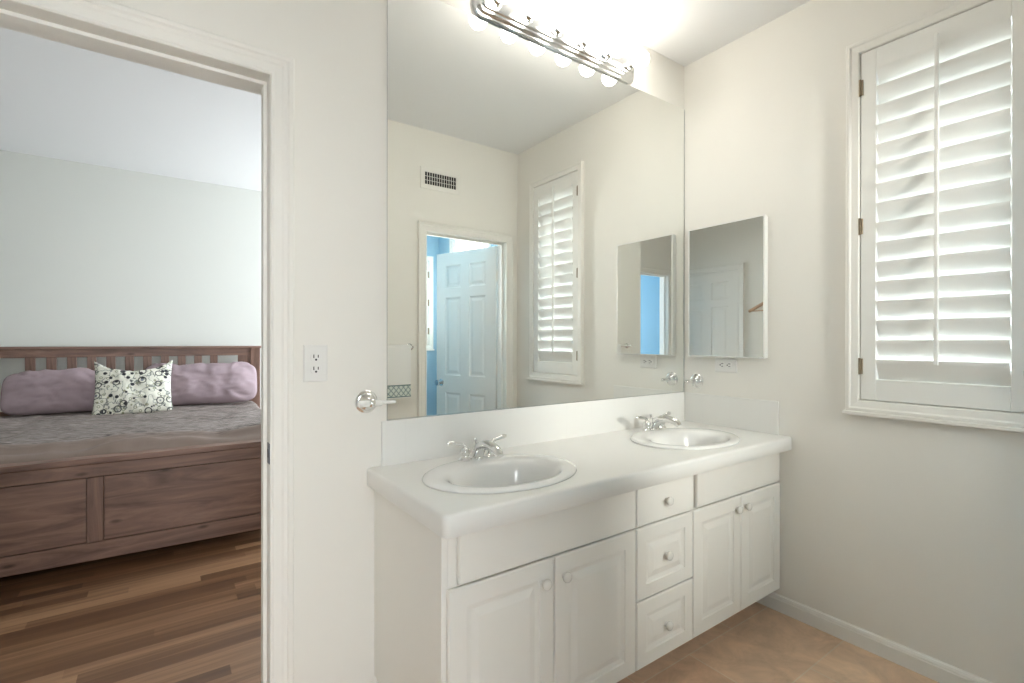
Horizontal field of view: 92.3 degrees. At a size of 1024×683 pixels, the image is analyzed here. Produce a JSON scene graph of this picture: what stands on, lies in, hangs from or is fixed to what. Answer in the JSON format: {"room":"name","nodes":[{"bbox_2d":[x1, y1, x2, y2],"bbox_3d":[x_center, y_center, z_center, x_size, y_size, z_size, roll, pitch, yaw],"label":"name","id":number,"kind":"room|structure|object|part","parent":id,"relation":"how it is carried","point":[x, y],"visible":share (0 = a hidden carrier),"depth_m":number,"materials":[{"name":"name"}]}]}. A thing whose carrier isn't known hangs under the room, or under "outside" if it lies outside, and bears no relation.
{"room":"bathroom","nodes":[
{"label":"bathroom","id":0,"kind":"room"},
{"bbox_2d":[0,150,260,411],"bbox_3d":[-3.177,-0.140,4.701,5.760,2.800,0.140,0,0,-35],"label":"wall","id":1,"kind":"structure","parent":0,"point":[91,255],"depth_m":4.39,"materials":[{"name":"white paint"}]},
{"bbox_2d":[109,0,683,682],"bbox_3d":[-0.860,0.367,1.540,5.640,3.800,0.140,0,0,-35],"label":"wall","id":2,"kind":"structure","parent":0,"point":[338,48],"depth_m":1.64,"materials":[{"name":"white paint"}]},
{"bbox_2d":[0,26,260,94],"bbox_3d":[-1.139,0.187,1.441,0.866,2.160,0.023,0,0,-35],"label":"trim","id":3,"kind":"structure","parent":2,"relation":"attached to","point":[0,26],"depth_m":1.43,"materials":[{"name":"white paint"}]},
{"bbox_2d":[0,0,294,682],"bbox_3d":[-1.085,0.187,1.365,0.866,2.160,0.164,0,0,-35],"label":"trim","id":4,"kind":"structure","parent":2,"relation":"attached to","point":[105,26],"depth_m":1.53,"materials":[{"name":"white paint"}]},
{"bbox_3d":[-0.760,0.349,1.536,0.004,0.064,0.032,0,0,-35],"label":"strike plate","id":5,"kind":"part","parent":4,"relation":"part of","materials":[{"name":"grey metal"}]},
{"bbox_2d":[303,345,326,381],"bbox_3d":[-0.640,0.071,1.603,0.075,0.121,0.009,0,0,-35],"label":"electrical outlet","id":6,"kind":"object","parent":2,"relation":"attached to","point":[314,356],"visible":1,"depth_m":1.60,"materials":[{"name":"white plastic"}]},
{"bbox_2d":[310,353,320,361],"bbox_3d":[-0.638,0.052,1.601,0.034,0.028,0.003,0,0,-35],"label":"receptacle","id":7,"kind":"object","parent":6,"relation":"attached to","point":[314,357],"depth_m":1.60,"materials":[{"name":"white plastic"}]},
{"bbox_2d":[310,365,320,373],"bbox_3d":[-0.638,0.091,1.601,0.034,0.028,0.003,0,0,-35],"label":"receptacle","id":8,"kind":"object","parent":6,"relation":"attached to","point":[314,369],"depth_m":1.60,"materials":[{"name":"white plastic"}]},
{"bbox_2d":[355,390,396,412],"bbox_3d":[-0.469,0.208,1.687,0.132,0.079,0.071,0,0,-35],"label":"towel holder","id":9,"kind":"object","parent":2,"relation":"attached to","point":[366,401],"visible":1,"depth_m":1.68,"materials":[{"name":"silver metal"}]},
{"bbox_2d":[381,392,684,465],"bbox_3d":[0.251,0.361,2.235,1.742,0.161,0.011,0,0,-35],"label":"backsplash","id":10,"kind":"structure","parent":2,"relation":"attached to","point":[423,438],"depth_m":2.07,"materials":[{"name":"white stone"}]},
{"bbox_2d":[387,0,684,420],"bbox_3d":[0.259,-0.505,2.241,1.720,1.572,0.007,0,0,-35],"label":"wall mirror","id":11,"kind":"object","parent":2,"relation":"attached to","point":[536,194],"visible":1,"depth_m":2.08,"materials":[{"name":"white mirror"}]},
{"bbox_2d":[472,0,648,83],"bbox_3d":[0.266,-1.361,2.164,0.940,0.138,0.137,0,0,-35],"label":"vanity light bar","id":12,"kind":"object","parent":2,"relation":"attached to","point":[530,22],"visible":1,"depth_m":2.15,"materials":[{"name":"silver metal"}]},
{"bbox_2d":[491,0,512,7],"bbox_3d":[-0.034,-1.362,1.929,0.079,0.079,0.101,0,0,-35],"label":"socket","id":13,"kind":"object","parent":12,"relation":"attached to","point":[494,3],"depth_m":1.96,"materials":[{"name":"silver metal"}]},
{"bbox_2d":[523,0,547,22],"bbox_3d":[0.095,-1.362,2.021,0.079,0.079,0.101,0,0,-35],"label":"bulb","id":14,"kind":"object","parent":12,"relation":"attached to","point":[536,10],"depth_m":2.00,"materials":[{"name":"white glass"}]},
{"bbox_2d":[552,11,575,36],"bbox_3d":[0.225,-1.362,2.112,0.079,0.079,0.101,0,0,-35],"label":"bulb","id":15,"kind":"object","parent":12,"relation":"attached to","point":[566,22],"depth_m":2.09,"materials":[{"name":"white glass"}]},
{"bbox_2d":[579,25,602,48],"bbox_3d":[0.354,-1.362,2.204,0.079,0.079,0.101,0,0,-35],"label":"bulb","id":16,"kind":"object","parent":12,"relation":"attached to","point":[593,36],"depth_m":2.18,"materials":[{"name":"white glass"}]},
{"bbox_2d":[604,38,626,59],"bbox_3d":[0.483,-1.362,2.296,0.079,0.079,0.101,0,0,-35],"label":"bulb","id":17,"kind":"object","parent":12,"relation":"attached to","point":[618,47],"depth_m":2.27,"materials":[{"name":"white glass"}]},
{"bbox_2d":[627,50,648,70],"bbox_3d":[0.612,-1.362,2.388,0.079,0.079,0.101,0,0,-35],"label":"bulb","id":18,"kind":"object","parent":12,"relation":"attached to","point":[640,59],"depth_m":2.36,"materials":[{"name":"white glass"}]},
{"bbox_2d":[0,0,810,190],"bbox_3d":[-0.782,-1.583,1.327,5.760,0.100,8.410,0,0,-35],"label":"ceiling","id":19,"kind":"structure","parent":0,"point":[58,100],"depth_m":3.12,"materials":[{"name":"white paint"}]},
{"bbox_2d":[0,529,938,682],"bbox_3d":[-0.785,1.307,1.331,5.760,0.080,8.410,0,0,-35],"label":"floor","id":20,"kind":"structure","parent":0,"point":[190,612],"depth_m":2.12,"materials":[{"name":"laminate"}]},
{"bbox_2d":[0,346,260,577],"bbox_3d":[-2.850,0.653,3.544,2.100,1.218,2.007,0,0,-33],"label":"wooden bed","id":21,"kind":"object","parent":20,"relation":"on","point":[94,516],"visible":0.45,"depth_m":2.84,"materials":[{"name":"brown wood"}]},
{"bbox_3d":[-2.722,0.929,2.461,0.903,0.352,0.014,0,0,-33],"label":"footboard panel","id":22,"kind":"part","parent":21,"relation":"part of","materials":[{"name":"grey wood"}]},
{"bbox_3d":[-3.381,0.711,4.348,1.890,0.300,0.030,0,0,-33],"label":"headboard rail","id":23,"kind":"part","parent":21,"relation":"part of","materials":[{"name":"brown wood"}]},
{"bbox_3d":[-3.381,0.098,4.347,1.890,0.070,0.030,0,0,-33],"label":"headboard rail","id":24,"kind":"part","parent":21,"relation":"part of","materials":[{"name":"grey wood"}]},
{"bbox_3d":[-2.314,1.159,2.732,1.890,0.099,0.035,0,0,-33],"label":"footboard rail","id":25,"kind":"part","parent":21,"relation":"part of","materials":[{"name":"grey wood"}]},
{"bbox_3d":[-2.313,0.712,2.731,1.890,0.072,0.035,0,0,-33],"label":"footboard rail","id":26,"kind":"part","parent":21,"relation":"part of","materials":[{"name":"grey wood"}]},
{"bbox_3d":[-1.904,0.929,3.002,0.903,0.352,0.014,0,0,-33],"label":"footboard panel","id":27,"kind":"part","parent":21,"relation":"part of","materials":[{"name":"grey wood"}]},
{"bbox_3d":[-2.559,0.663,4.895,0.085,1.197,0.060,0,0,-33],"label":"post","id":28,"kind":"part","parent":21,"relation":"part of","materials":[{"name":"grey wood"}]},
{"bbox_2d":[374,453,779,682],"bbox_3d":[0.397,0.885,2.006,1.764,0.766,0.555,0,0,-35],"label":"vanity cabinet","id":29,"kind":"object","parent":20,"relation":"on","point":[599,591],"visible":0.95,"depth_m":1.61,"materials":[{"name":"white paint"}]},
{"bbox_3d":[-0.024,0.911,1.411,0.364,0.500,0.018,0,0,-35],"label":"door","id":30,"kind":"part","parent":29,"relation":"part of","materials":[{"name":"white paint"}]},
{"bbox_3d":[0.104,0.728,1.474,0.033,0.033,0.027,0,0,-35],"label":"knob","id":31,"kind":"part","parent":29,"relation":"part of","materials":[{"name":"white ceramic"}]},
{"bbox_3d":[0.169,0.728,1.521,0.033,0.033,0.027,0,0,-35],"label":"knob","id":32,"kind":"part","parent":29,"relation":"part of","materials":[{"name":"white ceramic"}]},
{"bbox_2d":[367,392,791,538],"bbox_3d":[0.395,0.391,1.990,1.793,0.219,0.578,0,0,-35],"label":"countertop","id":33,"kind":"structure","parent":29,"relation":"on","point":[594,436],"depth_m":1.90,"materials":[{"name":"white solid surface"},{"name":"white ceramic"},{"name":"chrome"}]},
{"bbox_2d":[446,434,506,461],"bbox_3d":[-0.088,0.390,1.751,0.254,0.078,0.180,0,0,-35],"label":"faucet","id":34,"kind":"object","parent":33,"relation":"on","point":[493,450],"visible":1,"depth_m":1.76,"materials":[{"name":"silver metal"}]},
{"bbox_3d":[-0.195,0.370,1.752,0.080,0.038,0.018,0,0,-31],"label":"lever","id":35,"kind":"part","parent":34,"relation":"part of","materials":[{"name":"silver metal"}]},
{"bbox_3d":[-0.169,0.403,1.770,0.049,0.050,0.049,0,0,-35],"label":"handle","id":36,"kind":"part","parent":34,"relation":"part of","materials":[{"name":"silver metal"}]},
{"bbox_3d":[-0.087,0.390,1.750,0.046,0.078,0.176,0,0,-35],"label":"spout","id":37,"kind":"part","parent":34,"relation":"part of","materials":[{"name":"silver metal"}]},
{"bbox_3d":[-0.079,0.403,1.834,0.049,0.050,0.049,0,0,-35],"label":"handle","id":38,"kind":"part","parent":34,"relation":"part of","materials":[{"name":"silver metal"}]},
{"bbox_3d":[-0.053,0.370,1.853,0.080,0.038,0.018,0,0,-39],"label":"lever","id":39,"kind":"part","parent":34,"relation":"part of","materials":[{"name":"silver metal"}]},
{"bbox_2d":[422,454,576,493],"bbox_3d":[-0.032,0.511,1.649,0.552,0.166,0.420,0,0,-35],"label":"oval sink","id":40,"kind":"object","parent":33,"relation":"in","point":[507,473],"visible":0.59,"depth_m":1.72,"materials":[{"name":"white ceramic"}]},
{"bbox_2d":[636,412,681,430],"bbox_3d":[0.730,0.390,2.349,0.254,0.078,0.180,0,0,-35],"label":"faucet","id":41,"kind":"object","parent":33,"relation":"on","point":[656,423],"visible":1,"depth_m":2.35,"materials":[{"name":"silver metal"}]},
{"bbox_3d":[0.623,0.370,2.350,0.080,0.038,0.018,0,0,-31],"label":"lever","id":42,"kind":"part","parent":41,"relation":"part of","materials":[{"name":"silver metal"}]},
{"bbox_3d":[0.649,0.404,2.368,0.049,0.050,0.049,0,0,-35],"label":"handle","id":43,"kind":"part","parent":41,"relation":"part of","materials":[{"name":"silver metal"}]},
{"bbox_3d":[0.739,0.404,2.432,0.049,0.050,0.049,0,0,-35],"label":"handle","id":44,"kind":"part","parent":41,"relation":"part of","materials":[{"name":"silver metal"}]},
{"bbox_3d":[0.731,0.390,2.348,0.046,0.078,0.177,0,0,-35],"label":"spout","id":45,"kind":"part","parent":41,"relation":"part of","materials":[{"name":"silver metal"}]},
{"bbox_2d":[630,428,739,449],"bbox_3d":[0.782,0.512,2.227,0.552,0.166,0.420,0,0,-35],"label":"oval sink","id":46,"kind":"object","parent":33,"relation":"in","point":[668,438],"visible":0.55,"depth_m":2.31,"materials":[{"name":"white ceramic"}]},
{"bbox_3d":[0.279,0.912,1.626,0.372,0.500,0.018,0,0,-35],"label":"door","id":47,"kind":"part","parent":29,"relation":"part of","materials":[{"name":"white paint"}]},
{"bbox_3d":[0.567,0.790,1.830,0.326,0.256,0.018,0,0,-35],"label":"drawer","id":48,"kind":"part","parent":29,"relation":"part of","materials":[{"name":"white paint"}]},
{"bbox_3d":[0.567,1.043,1.831,0.326,0.237,0.018,0,0,-35],"label":"drawer","id":49,"kind":"part","parent":29,"relation":"part of","materials":[{"name":"white paint"}]},
{"bbox_3d":[0.568,0.581,1.830,0.326,0.150,0.018,0,0,-35],"label":"drawer","id":50,"kind":"part","parent":29,"relation":"part of","materials":[{"name":"white paint"}]},
{"bbox_3d":[0.578,1.047,1.812,0.033,0.033,0.027,0,0,-35],"label":"knob","id":51,"kind":"part","parent":29,"relation":"part of","materials":[{"name":"white ceramic"}]},
{"bbox_3d":[0.578,0.789,1.811,0.033,0.033,0.027,0,0,-35],"label":"knob","id":52,"kind":"part","parent":29,"relation":"part of","materials":[{"name":"white ceramic"}]},
{"bbox_3d":[0.579,0.587,1.810,0.033,0.033,0.027,0,0,-35],"label":"knob","id":53,"kind":"part","parent":29,"relation":"part of","materials":[{"name":"white ceramic"}]},
{"bbox_3d":[0.841,0.912,2.025,0.339,0.500,0.018,0,0,-35],"label":"door","id":54,"kind":"part","parent":29,"relation":"part of","materials":[{"name":"white paint"}]},
{"bbox_3d":[0.963,0.714,2.084,0.033,0.033,0.027,0,0,-35],"label":"knob","id":55,"kind":"part","parent":29,"relation":"part of","materials":[{"name":"white ceramic"}]},
{"bbox_3d":[1.022,0.714,2.126,0.033,0.033,0.027,0,0,-35],"label":"knob","id":56,"kind":"part","parent":29,"relation":"part of","materials":[{"name":"white ceramic"}]},
{"bbox_3d":[1.118,0.912,2.222,0.335,0.500,0.018,0,0,-35],"label":"door","id":57,"kind":"part","parent":29,"relation":"part of","materials":[{"name":"white paint"}]},
{"bbox_2d":[684,0,1023,682],"bbox_3d":[1.494,-0.131,2.111,0.140,2.800,1.650,0,0,-35],"label":"wall","id":58,"kind":"structure","parent":0,"point":[910,534],"depth_m":2.15,"materials":[{"name":"white paint"}]},
{"bbox_2d":[686,374,702,387],"bbox_3d":[0.967,0.214,2.648,0.096,0.079,0.079,0,0,-35],"label":"towel hook","id":59,"kind":"object","parent":58,"relation":"attached to","point":[696,380],"visible":1,"depth_m":2.65,"materials":[{"name":"silver metal"}]},
{"bbox_2d":[715,357,736,372],"bbox_3d":[1.101,0.121,2.536,0.009,0.075,0.121,0,0,-35],"label":"electrical outlet","id":60,"kind":"object","parent":58,"relation":"attached to","point":[729,365],"visible":1,"depth_m":2.53,"materials":[{"name":"white plastic"}]},
{"bbox_2d":[726,362,731,368],"bbox_3d":[1.110,0.121,2.518,0.003,0.034,0.028,0,0,-35],"label":"receptacle","id":61,"kind":"object","parent":60,"relation":"attached to","point":[728,364],"depth_m":2.52,"materials":[{"name":"white plastic"}]},
{"bbox_2d":[688,214,767,358],"bbox_3d":[1.095,-0.262,2.518,0.038,0.688,0.417,0,0,-35],"label":"medicine cabinet","id":62,"kind":"object","parent":58,"relation":"attached to","point":[728,261],"visible":1,"depth_m":2.49,"materials":[{"name":"silver mirror"}]},
{"bbox_2d":[757,592,992,682],"bbox_3d":[1.524,1.232,1.935,0.013,0.076,1.173,0,0,-35],"label":"baseboard","id":63,"kind":"structure","parent":58,"relation":"attached to","point":[934,669],"depth_m":2.00,"materials":[{"name":"white paint"}]},
{"bbox_2d":[843,0,1023,432],"bbox_3d":[1.639,-0.468,1.870,0.163,1.546,0.616,0,0,-35],"label":"window","id":64,"kind":"structure","parent":58,"relation":"in","point":[984,419],"depth_m":2.04,"materials":[{"name":"white paint"}]},
{"bbox_3d":[1.585,0.297,1.833,0.033,0.016,0.616,0,0,-35],"label":"sill","id":65,"kind":"part","parent":64,"relation":"part of","materials":[{"name":"white paint"}]},
{"bbox_2d":[858,0,1023,412],"bbox_3d":[1.591,-0.475,1.840,0.057,1.430,0.505,0,0,-35],"label":"window shutter","id":66,"kind":"object","parent":64,"relation":"attached to","point":[938,101],"visible":1,"depth_m":1.82,"materials":[{"name":"white paint"}]},
{"bbox_3d":[1.574,-0.526,1.824,0.011,1.231,0.013,0,0,-35],"label":"tilt rod","id":67,"kind":"part","parent":66,"relation":"part of","materials":[{"name":"white paint"}]},
{"bbox_3d":[-2.844,0.812,3.534,1.920,0.299,1.840,0,0,-33],"label":"mattress","id":68,"kind":"object","parent":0,"visible":0},
{"bbox_2d":[0,401,260,464],"bbox_3d":[-2.848,0.748,3.539,1.999,0.389,1.788,0,0,-33],"label":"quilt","id":69,"kind":"object","parent":68,"relation":"on","point":[39,437],"visible":0.8,"depth_m":3.21,"materials":[{"name":"grey fabric"}]},
{"bbox_2d":[0,367,130,414],"bbox_3d":[-3.586,0.393,4.020,0.840,0.360,0.248,0,0,-36],"label":"bed pillow","id":70,"kind":"object","parent":69,"relation":"on","point":[46,391],"visible":0.6,"depth_m":3.88,"materials":[{"name":"fabric"}]},
{"bbox_2d":[92,360,172,414],"bbox_3d":[-3.130,0.377,4.074,0.530,0.436,0.229,0,0,-35],"label":"throw cushion","id":71,"kind":"object","parent":69,"relation":"on","point":[149,390],"visible":0.98,"depth_m":4.01,"materials":[{"name":"fabric"}]},
{"bbox_2d":[145,361,256,405],"bbox_3d":[-2.837,0.380,4.508,0.890,0.378,0.262,0,0,-33],"label":"bed pillow","id":72,"kind":"object","parent":69,"relation":"on","point":[196,383],"visible":0.8,"depth_m":4.47,"materials":[{"name":"fabric"}]}
]}

